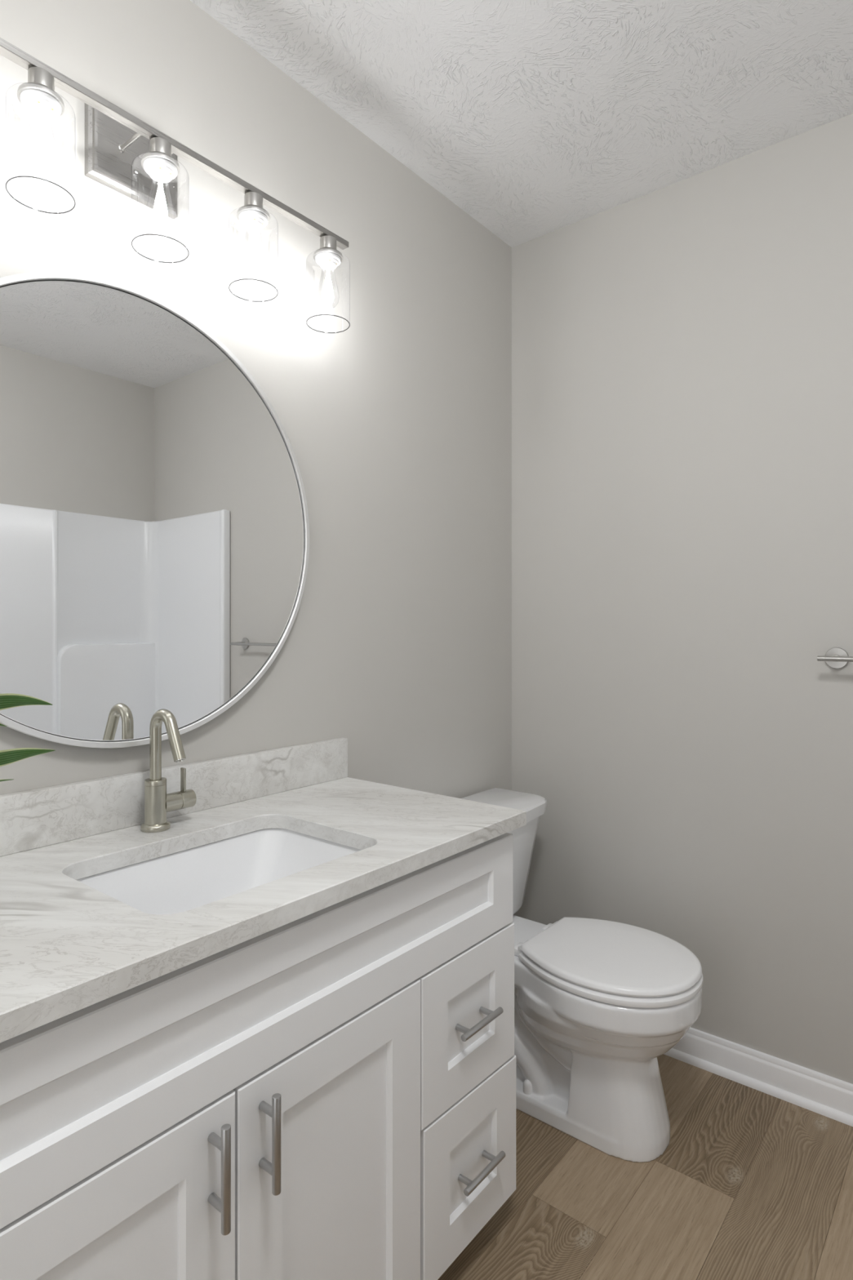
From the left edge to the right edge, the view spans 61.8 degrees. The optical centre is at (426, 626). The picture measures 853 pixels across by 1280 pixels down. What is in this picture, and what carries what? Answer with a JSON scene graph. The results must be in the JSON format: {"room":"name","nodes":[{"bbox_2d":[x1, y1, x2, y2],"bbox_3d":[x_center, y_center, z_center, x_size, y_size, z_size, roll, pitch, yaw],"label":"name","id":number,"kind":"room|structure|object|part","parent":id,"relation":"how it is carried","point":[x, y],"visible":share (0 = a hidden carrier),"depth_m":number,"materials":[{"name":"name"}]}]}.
{"room":"bathroom","nodes":[
{"label":"bathroom","id":0,"kind":"room"},
{"bbox_2d":[0,0,511,798],"bbox_3d":[-0.626,-0.023,1.301,0.100,2.440,2.950,0,0,39],"label":"wall","id":1,"kind":"structure","parent":0,"point":[397,423],"depth_m":1.71,"materials":[{"name":"grey paint"}]},
{"bbox_2d":[0,271,309,747],"bbox_3d":[-0.539,-0.200,1.308,0.023,0.837,0.837,0,0,39],"label":"round mirror","id":2,"kind":"object","parent":1,"relation":"attached to","point":[154,525],"visible":0.96,"depth_m":1.30,"materials":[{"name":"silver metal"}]},
{"bbox_2d":[0,737,347,856],"bbox_3d":[-0.541,0.318,1.310,0.020,0.094,1.086,0,0,39],"label":"backsplash","id":3,"kind":"structure","parent":1,"relation":"attached to","point":[32,819],"depth_m":1.31,"materials":[{"name":"stone"}]},
{"bbox_2d":[0,37,350,333],"bbox_3d":[-0.490,-0.793,1.271,0.147,0.257,0.912,0,0,39],"label":"vanity light","id":4,"kind":"object","parent":1,"relation":"attached to","point":[124,153],"visible":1,"depth_m":1.26,"materials":[{"name":"silver metal"}]},
{"bbox_2d":[17,66,64,115],"bbox_3d":[-0.595,-0.831,1.100,0.064,0.045,0.064,0,0,39],"label":"socket","id":5,"kind":"object","parent":4,"relation":"attached to","point":[39,88],"depth_m":1.08,"materials":[{"name":"silver metal"}]},
{"bbox_3d":[-0.595,-0.800,1.100,0.057,0.018,0.057,0,0,39],"label":"bulb","id":6,"kind":"part","parent":4,"relation":"part of","materials":[{"name":"white glass"}]},
{"bbox_3d":[-0.522,-0.860,1.260,0.070,0.012,0.012,0,0,39],"label":"support arm","id":7,"kind":"part","parent":4,"relation":"part of","materials":[{"name":"silver metal"}]},
{"bbox_2d":[141,137,179,176],"bbox_3d":[-0.469,-0.831,1.256,0.064,0.045,0.064,0,0,39],"label":"socket","id":8,"kind":"object","parent":4,"relation":"attached to","point":[161,148],"depth_m":1.24,"materials":[{"name":"silver metal"}]},
{"bbox_3d":[-0.469,-0.800,1.256,0.057,0.018,0.057,0,0,39],"label":"bulb","id":9,"kind":"part","parent":4,"relation":"part of","materials":[{"name":"white glass"}]},
{"bbox_2d":[236,191,270,224],"bbox_3d":[-0.343,-0.831,1.411,0.064,0.045,0.064,0,0,39],"label":"socket","id":10,"kind":"object","parent":4,"relation":"attached to","point":[252,209],"depth_m":1.39,"materials":[{"name":"silver metal"}]},
{"bbox_3d":[-0.343,-0.800,1.411,0.057,0.018,0.057,0,0,39],"label":"bulb","id":11,"kind":"part","parent":4,"relation":"part of","materials":[{"name":"white glass"}]},
{"bbox_2d":[313,235,342,262],"bbox_3d":[-0.216,-0.831,1.567,0.064,0.045,0.064,0,0,39],"label":"socket","id":12,"kind":"object","parent":4,"relation":"attached to","point":[327,251],"depth_m":1.55,"materials":[{"name":"silver metal"}]},
{"bbox_3d":[-0.216,-0.800,1.567,0.057,0.018,0.057,0,0,39],"label":"bulb","id":13,"kind":"part","parent":4,"relation":"part of","materials":[{"name":"white glass"}]},
{"bbox_2d":[190,0,852,247],"bbox_3d":[0.277,-1.293,0.568,2.425,0.100,2.950,0,0,39],"label":"ceiling","id":14,"kind":"structure","parent":0,"point":[535,118],"depth_m":1.62,"materials":[{"name":"white paint"}]},
{"bbox_2d":[437,1053,852,1279],"bbox_3d":[0.236,1.207,0.518,2.825,0.020,3.120,0,0,39],"label":"floor","id":15,"kind":"structure","parent":0,"point":[748,1183],"depth_m":1.48,"materials":[{"name":"brown wood"}]},
{"bbox_2d":[0,832,515,1279],"bbox_3d":[-0.335,0.795,1.154,0.535,0.804,1.064,0,0,39],"label":"vanity cabinet","id":16,"kind":"object","parent":15,"relation":"on","point":[328,1093],"visible":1,"depth_m":0.98,"materials":[{"name":"white paint"}]},
{"bbox_3d":[-0.373,0.856,0.756,0.020,0.532,0.392,0,0,39],"label":"door","id":17,"kind":"part","parent":16,"relation":"part of","materials":[{"name":"white paint"}]},
{"bbox_3d":[-0.251,0.663,0.863,0.037,0.126,0.012,0,0,39],"label":"handle","id":18,"kind":"part","parent":16,"relation":"part of","materials":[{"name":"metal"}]},
{"bbox_2d":[0,777,526,1042],"bbox_3d":[-0.346,0.379,1.152,0.520,0.028,1.086,0,0,39],"label":"countertop","id":19,"kind":"structure","parent":16,"relation":"on","point":[68,946],"depth_m":1.01,"materials":[{"name":"stone"}]},
{"bbox_2d":[0,693,55,782],"bbox_3d":[-0.619,0.206,0.857,0.273,0.317,0.250,0,0,-19],"label":"potted plant","id":20,"kind":"object","parent":19,"relation":"on","point":[7,700],"visible":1,"depth_m":0.98,"materials":[{"name":"green plant"}]},
{"bbox_2d":[140,708,196,832],"bbox_3d":[-0.449,0.256,1.282,0.113,0.218,0.099,0,0,39],"label":"faucet","id":21,"kind":"object","parent":19,"relation":"on","point":[157,802],"visible":1,"depth_m":1.27,"materials":[{"name":"silver metal"}]},
{"bbox_3d":[-0.458,0.220,1.259,0.098,0.145,0.020,0,0,39],"label":"spout","id":22,"kind":"part","parent":21,"relation":"part of","materials":[{"name":"silver metal"}]},
{"bbox_3d":[-0.453,0.285,1.327,0.013,0.044,0.005,0,0,39],"label":"lever","id":23,"kind":"part","parent":21,"relation":"part of","materials":[{"name":"silver metal"}]},
{"bbox_3d":[-0.451,0.323,1.330,0.033,0.033,0.027,0,0,39],"label":"handle","id":24,"kind":"part","parent":21,"relation":"part of","materials":[{"name":"silver metal"}]},
{"bbox_2d":[76,828,361,915],"bbox_3d":[-0.321,0.467,1.148,0.338,0.144,0.470,0,0,39],"label":"sink","id":25,"kind":"object","parent":19,"relation":"in","point":[191,878],"visible":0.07,"depth_m":1.28,"materials":[{"name":"white ceramic"}]},
{"bbox_3d":[-0.202,0.664,0.922,0.037,0.124,0.012,0,0,39],"label":"handle","id":26,"kind":"part","parent":16,"relation":"part of","materials":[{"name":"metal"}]},
{"bbox_3d":[-0.132,0.856,1.052,0.020,0.532,0.365,0,0,39],"label":"door","id":27,"kind":"part","parent":16,"relation":"part of","materials":[{"name":"white paint"}]},
{"bbox_3d":[0.076,0.721,1.309,0.020,0.263,0.290,0,0,39],"label":"drawer","id":28,"kind":"part","parent":16,"relation":"part of","materials":[{"name":"white paint"}]},
{"bbox_3d":[0.080,0.986,1.314,0.020,0.276,0.292,0,0,39],"label":"drawer","id":29,"kind":"part","parent":16,"relation":"part of","materials":[{"name":"white paint"}]},
{"bbox_3d":[0.092,0.721,1.299,0.037,0.012,0.120,0,0,39],"label":"handle","id":30,"kind":"part","parent":16,"relation":"part of","materials":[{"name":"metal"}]},
{"bbox_3d":[0.097,0.996,1.306,0.037,0.012,0.120,0,0,39],"label":"handle","id":31,"kind":"part","parent":16,"relation":"part of","materials":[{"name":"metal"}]},
{"bbox_2d":[462,787,703,1162],"bbox_3d":[0.330,0.849,1.805,0.709,0.696,0.506,0,0,39],"label":"toilet","id":32,"kind":"object","parent":15,"relation":"on","point":[597,1002],"visible":0.73,"depth_m":1.64,"materials":[{"name":"white ceramic"}]},
{"bbox_3d":[0.141,0.522,1.959,0.220,0.044,0.506,0,0,39],"label":"tank lid","id":33,"kind":"part","parent":32,"relation":"part of","materials":[{"name":"white ceramic"}]},
{"bbox_3d":[0.138,0.682,1.961,0.194,0.274,0.472,0,0,39],"label":"tank","id":34,"kind":"part","parent":32,"relation":"part of","materials":[{"name":"white ceramic"}]},
{"bbox_3d":[0.451,0.807,1.707,0.398,0.021,0.358,0,0,39],"label":"seat","id":35,"kind":"part","parent":32,"relation":"part of","materials":[{"name":"white plastic"}]},
{"bbox_3d":[0.451,0.786,1.707,0.393,0.020,0.353,0,0,39],"label":"lid","id":36,"kind":"part","parent":32,"relation":"part of","materials":[{"name":"white plastic"}]},
{"bbox_2d":[511,113,852,1084],"bbox_3d":[1.214,-0.023,1.643,2.325,2.440,0.100,0,0,39],"label":"wall","id":37,"kind":"structure","parent":0,"point":[682,351],"depth_m":1.95,"materials":[{"name":"grey paint"}]},
{"bbox_2d":[663,1026,852,1126],"bbox_3d":[0.878,1.153,1.835,1.562,0.088,0.026,0,0,39],"label":"baseboard","id":38,"kind":"structure","parent":37,"relation":"attached to","point":[824,1095],"depth_m":1.83,"materials":[{"name":"white paint"}]},
{"bbox_2d":[817,647,852,668],"bbox_3d":[1.188,0.077,1.560,0.580,0.051,0.062,0,0,39],"label":"towel bar","id":39,"kind":"object","parent":37,"relation":"attached to","point":[837,657],"visible":1,"depth_m":1.73,"materials":[{"name":"silver metal"}]}
]}

